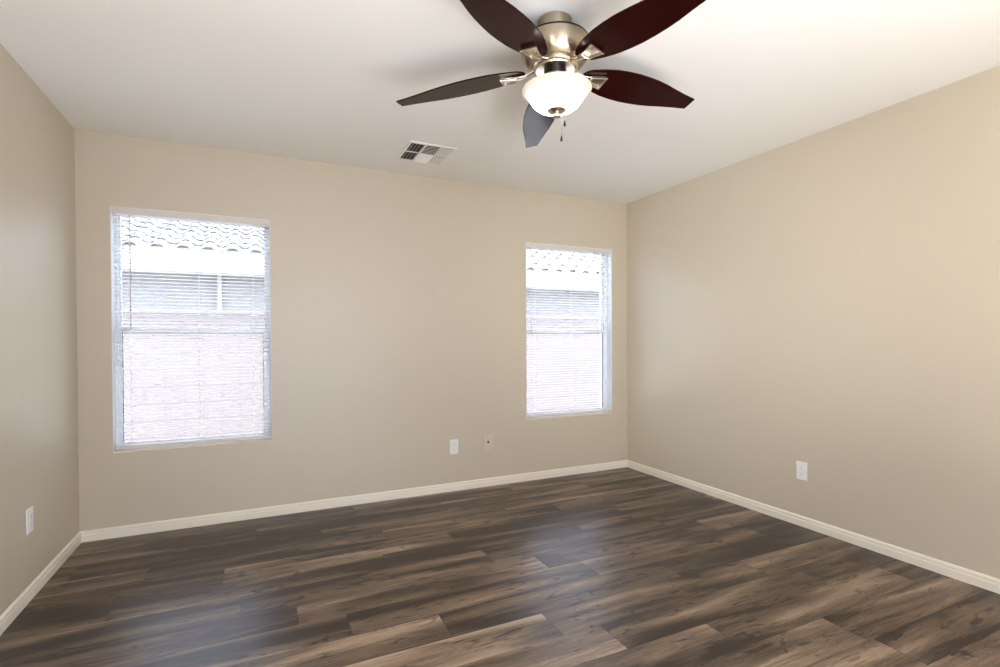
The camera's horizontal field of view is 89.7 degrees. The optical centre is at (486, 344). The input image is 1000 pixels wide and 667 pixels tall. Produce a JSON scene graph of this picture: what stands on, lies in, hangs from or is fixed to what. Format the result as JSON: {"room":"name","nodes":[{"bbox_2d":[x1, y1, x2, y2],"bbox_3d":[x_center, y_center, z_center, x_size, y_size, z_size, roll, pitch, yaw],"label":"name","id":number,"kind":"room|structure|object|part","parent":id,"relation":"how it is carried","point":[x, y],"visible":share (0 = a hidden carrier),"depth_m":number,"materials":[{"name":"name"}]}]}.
{"room":"empty bedroom","nodes":[
{"label":"empty bedroom","id":0,"kind":"room"},
{"bbox_2d":[0,43,78,615],"bbox_3d":[-1.541,-0.034,0.864,0.150,2.440,4.552,-1,1,-25],"label":"wall","id":1,"kind":"structure","parent":0,"point":[39,464],"depth_m":2.40,"materials":[{"name":"paint"}]},
{"bbox_2d":[26,506,33,534],"bbox_3d":[-2.114,0.812,2.326,0.009,0.115,0.070,-1,1,-25],"label":"wall outlet","id":2,"kind":"object","parent":1,"relation":"attached to","point":[29,512],"visible":1,"depth_m":2.31,"materials":[{"name":"white plastic"}]},
{"bbox_2d":[29,512,32,528],"bbox_3d":[-2.111,0.812,2.327,0.003,0.066,0.033,-1,1,-25],"label":"receptacle","id":3,"kind":"object","parent":2,"relation":"attached to","point":[30,513],"depth_m":2.33,"materials":[{"name":"grey plastic"}]},
{"bbox_2d":[0,531,80,634],"bbox_3d":[-1.462,1.153,0.909,0.012,0.065,4.552,-1,1,-25],"label":"baseboard","id":4,"kind":"structure","parent":1,"relation":"attached to","point":[28,594],"depth_m":2.38,"materials":[{"name":"white paint"}]},
{"bbox_2d":[74,129,626,530],"bbox_3d":[-0.590,-0.069,3.883,4.390,2.440,0.150,-1,1,-25],"label":"wall","id":5,"kind":"structure","parent":0,"point":[398,300],"depth_m":3.64,"materials":[{"name":"paint"}]},
{"bbox_2d":[110,206,271,451],"bbox_3d":[-1.879,-0.098,3.250,0.884,1.486,0.069,-1,1,-25],"label":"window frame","id":6,"kind":"structure","parent":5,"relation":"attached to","point":[111,215],"depth_m":3.07,"materials":[{"name":"white paint"}]},
{"bbox_2d":[114,213,270,445],"bbox_3d":[-1.908,-0.096,3.313,0.884,1.490,0.086,-1,1,-25],"label":"window","id":7,"kind":"structure","parent":5,"relation":"in","point":[266,332],"depth_m":3.23,"materials":[{"name":"white plastic"}]},
{"bbox_2d":[111,207,270,449],"bbox_3d":[-1.870,-0.101,3.231,0.876,1.477,0.040,-1,1,-25],"label":"window blind","id":8,"kind":"object","parent":7,"relation":"attached to","point":[120,210],"visible":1,"depth_m":3.22,"materials":[{"name":"white plastic"}]},
{"bbox_3d":[-2.189,-0.093,3.091,0.005,1.430,0.028,-1,1,-25],"label":"ladder cord","id":9,"kind":"part","parent":8,"relation":"part of","materials":[{"name":"white fabric"}]},
{"bbox_3d":[-1.869,0.626,3.243,0.870,0.022,0.025,-1,1,-25],"label":"rail","id":10,"kind":"part","parent":8,"relation":"part of","materials":[{"name":"white plastic"}]},
{"bbox_3d":[-1.855,-0.096,3.244,0.005,1.430,0.028,-1,1,-25],"label":"ladder cord","id":11,"kind":"part","parent":8,"relation":"part of","materials":[{"name":"white fabric"}]},
{"bbox_3d":[-1.568,-0.099,3.375,0.005,1.430,0.028,-1,1,-25],"label":"ladder cord","id":12,"kind":"part","parent":8,"relation":"part of","materials":[{"name":"white fabric"}]},
{"bbox_3d":[-1.916,-0.452,3.319,0.840,0.742,0.024,-1,1,-25],"label":"sash","id":13,"kind":"part","parent":7,"relation":"part of","materials":[{"name":"glass"}]},
{"bbox_3d":[-1.901,0.257,3.301,0.840,0.747,0.024,-1,1,-25],"label":"sash","id":14,"kind":"part","parent":7,"relation":"part of","materials":[{"name":"glass"}]},
{"bbox_2d":[113,438,271,452],"bbox_3d":[-1.874,0.649,3.255,0.884,0.008,0.074,-1,1,-25],"label":"window sill","id":15,"kind":"structure","parent":5,"relation":"attached to","point":[265,439],"depth_m":3.22,"materials":[{"name":"white paint"}]},
{"bbox_2d":[80,460,626,542],"bbox_3d":[-0.550,1.119,3.821,4.090,0.065,0.012,-1,1,-25],"label":"baseboard","id":16,"kind":"structure","parent":5,"relation":"attached to","point":[210,519],"depth_m":3.54,"materials":[{"name":"white paint"}]},
{"bbox_2d":[450,439,457,453],"bbox_3d":[-0.258,0.802,3.954,0.070,0.115,0.008,-1,1,-25],"label":"wall outlet","id":17,"kind":"object","parent":5,"relation":"attached to","point":[453,443],"visible":1,"depth_m":3.95,"materials":[{"name":"white plastic"}]},
{"bbox_2d":[483,435,492,450],"bbox_3d":[0.012,0.794,4.071,0.088,0.124,0.018,-1,1,-25],"label":"cable plate","id":18,"kind":"object","parent":5,"relation":"attached to","point":[487,439],"visible":1,"depth_m":4.07,"materials":[{"name":"beige plastic"}]},
{"bbox_2d":[526,247,606,414],"bbox_3d":[0.693,-0.121,4.501,0.893,1.490,0.086,-1,1,-25],"label":"window","id":19,"kind":"structure","parent":5,"relation":"in","point":[603,353],"depth_m":4.65,"materials":[{"name":"white plastic"}]},
{"bbox_3d":[0.684,-0.477,4.506,0.849,0.742,0.024,-1,1,-25],"label":"sash","id":20,"kind":"part","parent":19,"relation":"part of","materials":[{"name":"glass"}]},
{"bbox_3d":[0.700,0.233,4.488,0.849,0.747,0.024,-1,1,-25],"label":"sash","id":21,"kind":"part","parent":19,"relation":"part of","materials":[{"name":"glass"}]},
{"bbox_2d":[526,243,610,417],"bbox_3d":[0.730,-0.126,4.418,0.885,1.477,0.040,-1,1,-25],"label":"window blind","id":22,"kind":"object","parent":19,"relation":"attached to","point":[534,245],"visible":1,"depth_m":4.41,"materials":[{"name":"white plastic"}]},
{"bbox_3d":[0.408,-0.117,4.277,0.005,1.430,0.028,-1,1,-25],"label":"ladder cord","id":23,"kind":"part","parent":22,"relation":"part of","materials":[{"name":"white fabric"}]},
{"bbox_3d":[0.731,0.602,4.431,0.879,0.022,0.025,-1,1,-25],"label":"rail","id":24,"kind":"part","parent":22,"relation":"part of","materials":[{"name":"white plastic"}]},
{"bbox_3d":[0.746,-0.120,4.432,0.005,1.430,0.028,-1,1,-25],"label":"ladder cord","id":25,"kind":"part","parent":22,"relation":"part of","materials":[{"name":"white fabric"}]},
{"bbox_3d":[0.691,-0.121,4.504,0.893,1.490,0.078,-1,1,-25],"label":"frame","id":26,"kind":"part","parent":19,"relation":"part of","materials":[{"name":"white plastic"}]},
{"bbox_2d":[526,242,611,411],"bbox_3d":[0.721,-0.122,4.438,0.893,1.486,0.069,-1,1,-25],"label":"window frame","id":27,"kind":"object","parent":5,"relation":"attached to","point":[609,311],"visible":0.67,"depth_m":4.61,"materials":[{"name":"white paint"}]},
{"bbox_2d":[527,412,611,419],"bbox_3d":[0.726,0.625,4.443,0.893,0.008,0.074,-1,1,-25],"label":"window sill","id":28,"kind":"structure","parent":5,"relation":"attached to","point":[557,416],"depth_m":4.42,"materials":[{"name":"white paint"}]},
{"bbox_2d":[0,467,999,666],"bbox_3d":[0.393,1.168,1.756,4.090,0.001,4.552,-1,1,-25],"label":"floor","id":29,"kind":"structure","parent":0,"point":[620,567],"depth_m":2.35,"materials":[{"name":"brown wood"}]},
{"bbox_2d":[0,0,999,203],"bbox_3d":[0.381,-1.347,1.731,4.390,0.150,4.852,-1,1,-25],"label":"ceiling","id":30,"kind":"structure","parent":0,"point":[311,80],"depth_m":2.37,"materials":[{"name":"paint"}]},
{"bbox_2d":[397,141,457,165],"bbox_3d":[-0.406,-1.277,3.373,0.322,0.013,0.342,-1,1,-25],"label":"ceiling vent","id":31,"kind":"object","parent":30,"relation":"in","point":[414,151],"visible":1,"depth_m":3.35,"materials":[{"name":"white metal"}]},
{"bbox_2d":[396,0,705,147],"bbox_3d":[0.315,-1.041,1.991,1.261,0.467,1.299,-1,1,-25],"label":"ceiling fan","id":32,"kind":"object","parent":30,"relation":"hanging from","point":[553,51],"visible":1,"depth_m":1.89,"materials":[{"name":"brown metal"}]},
{"bbox_3d":[-0.112,-1.063,2.091,0.556,0.006,0.166,-5,9,16],"label":"blade","id":33,"kind":"part","parent":32,"relation":"part of","materials":[{"name":"brown wood"}]},
{"bbox_3d":[0.051,-1.067,1.655,0.166,0.006,0.556,8,8,33],"label":"blade","id":34,"kind":"part","parent":32,"relation":"part of","materials":[{"name":"brown wood"}]},
{"bbox_3d":[0.249,-1.068,2.380,0.166,0.006,0.556,-13,-3,-4],"label":"blade","id":35,"kind":"part","parent":32,"relation":"part of","materials":[{"name":"grey wood"}]},
{"bbox_3d":[0.276,-0.965,1.986,0.243,0.082,0.243,-1,1,-25],"label":"lamp shade","id":36,"kind":"part","parent":32,"relation":"part of","materials":[{"name":"white glass"}]},
{"bbox_3d":[0.639,-1.076,2.128,0.556,0.006,0.166,2,-12,-21],"label":"blade","id":37,"kind":"part","parent":32,"relation":"part of","materials":[{"name":"brown wood"}]},
{"bbox_3d":[0.510,-1.070,1.671,0.166,0.006,0.556,12,-5,-37],"label":"blade","id":38,"kind":"part","parent":32,"relation":"part of","materials":[{"name":"brown wood"}]},
{"bbox_2d":[627,65,999,578],"bbox_3d":[2.315,-0.070,2.625,0.150,2.440,4.552,-1,1,-25],"label":"wall","id":39,"kind":"structure","parent":0,"point":[828,300],"depth_m":2.94,"materials":[{"name":"paint"}]},
{"bbox_2d":[796,461,806,480],"bbox_3d":[1.986,0.796,3.172,0.009,0.115,0.070,-1,1,-25],"label":"wall outlet","id":40,"kind":"object","parent":39,"relation":"attached to","point":[801,467],"visible":1,"depth_m":3.17,"materials":[{"name":"white plastic"}]},
{"bbox_2d":[799,465,803,476],"bbox_3d":[1.984,0.796,3.171,0.003,0.066,0.033,-1,1,-25],"label":"receptacle","id":41,"kind":"object","parent":40,"relation":"attached to","point":[801,467],"depth_m":3.17,"materials":[{"name":"grey plastic"}]},
{"bbox_2d":[627,460,999,593],"bbox_3d":[2.248,1.118,2.603,0.012,0.065,4.552,-1,1,-25],"label":"baseboard","id":42,"kind":"structure","parent":39,"relation":"attached to","point":[968,576],"depth_m":2.94,"materials":[{"name":"white paint"}]},
{"label":"outside","id":43,"kind":"structure","parent":0,"visible":0},
{"bbox_3d":[-2.674,1.283,11.900,23.000,0.100,16.148,-1,1,-25],"label":"ground","id":44,"kind":"structure","parent":43,"visible":0},
{"bbox_2d":[121,217,599,316],"bbox_3d":[-1.907,-0.878,10.175,21.400,4.249,4.293,-1,1,-25],"label":"neighbouring house","id":45,"kind":"structure","parent":44,"relation":"on","point":[220,287],"depth_m":7.44,"materials":[{"name":"paint"}]},
{"bbox_2d":[122,308,599,442],"bbox_3d":[-0.663,0.406,7.479,21.000,1.720,0.174,-1,1,-25],"label":"wall","id":46,"kind":"structure","parent":44,"relation":"on","point":[224,343],"depth_m":6.20,"materials":[{"name":"white brick"}]}
]}

